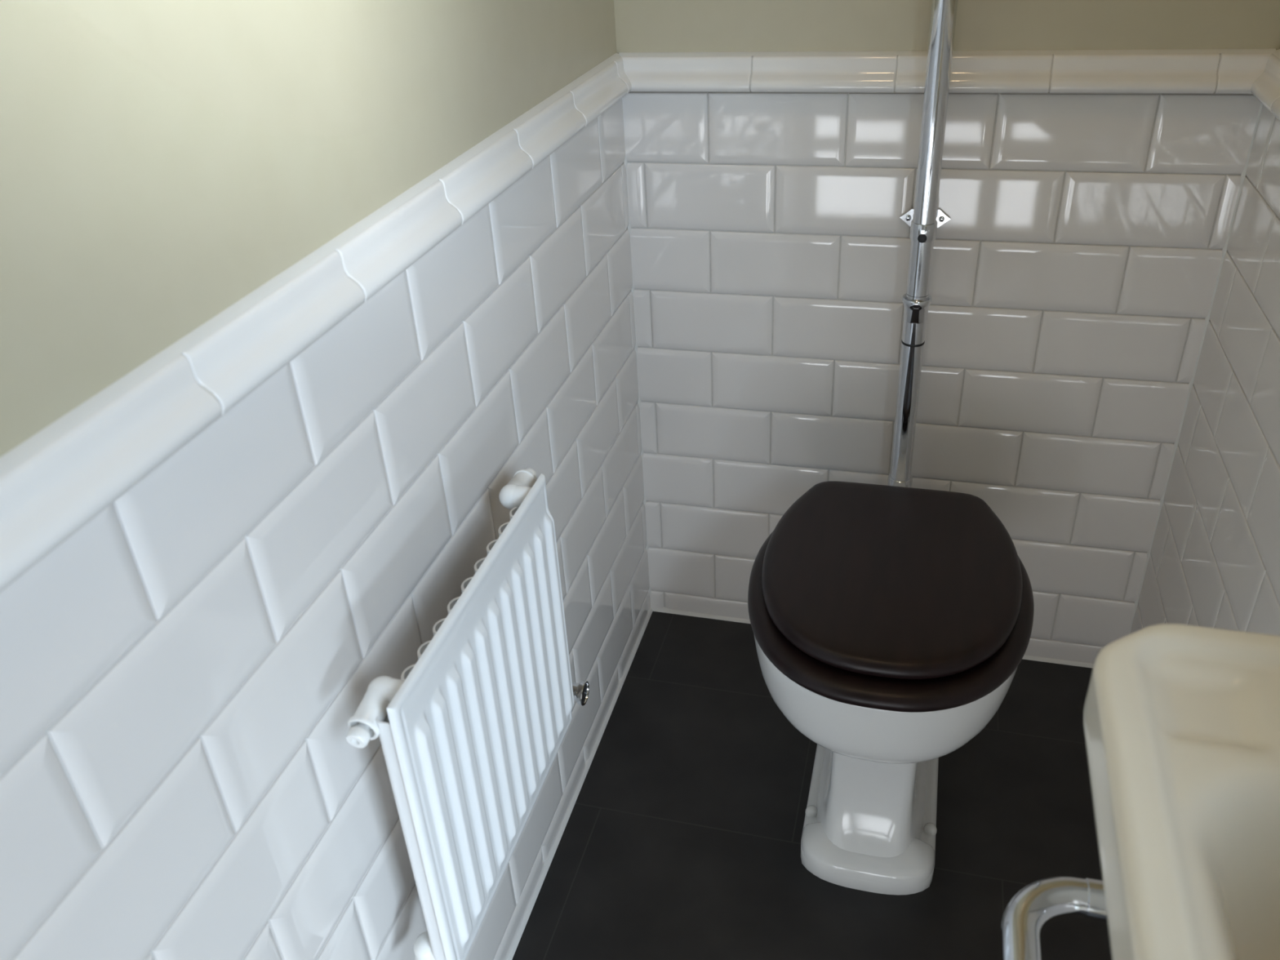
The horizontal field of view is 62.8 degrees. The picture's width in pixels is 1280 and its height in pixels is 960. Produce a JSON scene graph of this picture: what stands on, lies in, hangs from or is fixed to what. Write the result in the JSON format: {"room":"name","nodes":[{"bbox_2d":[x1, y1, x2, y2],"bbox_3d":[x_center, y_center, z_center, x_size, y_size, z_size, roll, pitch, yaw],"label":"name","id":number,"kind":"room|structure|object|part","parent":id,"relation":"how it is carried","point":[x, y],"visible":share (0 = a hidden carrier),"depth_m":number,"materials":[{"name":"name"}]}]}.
{"room":"toilet room","nodes":[
{"label":"toilet room","id":0,"kind":"room"},
{"bbox_2d":[0,0,653,959],"bbox_3d":[-0.379,-0.208,0.601,0.184,2.350,2.440,6,33,14],"label":"wall","id":1,"kind":"structure","parent":0,"point":[292,293],"depth_m":0.80,"materials":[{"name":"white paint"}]},
{"bbox_3d":[-0.295,-0.052,0.673,0.028,0.048,2.119,6,33,14],"label":"dado moulding","id":2,"kind":"part","parent":1,"relation":"part of","materials":[{"name":"white"}]},
{"bbox_2d":[346,467,589,959],"bbox_3d":[-0.172,0.238,1.105,0.092,0.382,0.426,6,33,14],"label":"radiator","id":3,"kind":"object","parent":1,"relation":"attached to","point":[471,733],"visible":1,"depth_m":1.01,"materials":[{"name":"white metal"}]},
{"bbox_2d":[511,611,1111,959],"bbox_3d":[0.162,0.874,1.112,1.181,0.080,2.440,6,33,14],"label":"floor","id":4,"kind":"structure","parent":0,"point":[681,838],"depth_m":1.58,"materials":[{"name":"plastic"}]},
{"bbox_2d":[747,480,1034,894],"bbox_3d":[0.355,0.281,1.546,0.372,0.457,0.552,6,33,14],"label":"toilet","id":5,"kind":"object","parent":4,"relation":"on","point":[891,625],"visible":1,"depth_m":1.35,"materials":[{"name":"white glazed ceramic"},{"name":"dark mahogany lacquer"}]},
{"bbox_3d":[0.358,0.301,1.564,0.361,0.406,0.542,6,33,14],"label":"bowl","id":6,"kind":"part","parent":5,"relation":"part of","materials":[{"name":"white ceramic"}]},
{"bbox_3d":[0.329,0.152,1.395,0.372,0.021,0.423,6,33,14],"label":"seat","id":7,"kind":"part","parent":5,"relation":"part of","materials":[{"name":"brown wood"}]},
{"bbox_3d":[0.333,0.119,1.398,0.338,0.023,0.411,6,33,14],"label":"lid","id":8,"kind":"part","parent":5,"relation":"part of","materials":[{"name":"brown wood"}]},
{"bbox_2d":[613,0,1279,668],"bbox_3d":[0.394,-0.742,1.400,0.869,2.350,0.184,6,33,14],"label":"wall","id":9,"kind":"structure","parent":0,"point":[1095,152],"depth_m":1.57,"materials":[{"name":"white tile"}]},
{"bbox_2d":[887,0,958,487],"bbox_3d":[0.380,-0.819,1.221,0.072,2.030,0.077,6,33,14],"label":"pipe","id":10,"kind":"object","parent":9,"relation":"attached to","point":[924,219],"visible":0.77,"depth_m":1.48,"materials":[{"name":"silver metal"}]},
{"bbox_3d":[0.383,-0.554,1.427,0.859,0.048,0.028,6,33,14],"label":"dado moulding","id":11,"kind":"part","parent":9,"relation":"part of","materials":[{"name":"white"}]},
{"bbox_2d":[1128,46,1279,635],"bbox_3d":[0.583,-0.114,0.356,0.184,2.350,2.440,6,33,14],"label":"wall","id":12,"kind":"structure","parent":0,"point":[1213,561],"depth_m":1.33,"materials":[{"name":"white tile"}]},
{"bbox_2d":[1000,876,1107,959],"bbox_3d":[0.359,0.411,0.579,0.297,0.052,0.440,6,33,14],"label":"drain pipe","id":13,"kind":"object","parent":12,"relation":"attached to","point":[1024,917],"visible":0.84,"depth_m":0.75,"materials":[{"name":"silver metal"}]},
{"bbox_2d":[1083,623,1279,959],"bbox_3d":[0.371,0.276,0.509,0.264,0.266,0.499,6,33,14],"label":"basin","id":14,"kind":"object","parent":12,"relation":"attached to","point":[1181,722],"visible":1,"depth_m":0.60,"materials":[{"name":"white ceramic"}]},
{"bbox_3d":[0.516,0.027,0.466,0.028,0.048,2.119,6,33,14],"label":"dado moulding","id":15,"kind":"part","parent":12,"relation":"part of","materials":[{"name":"white"}]}
]}

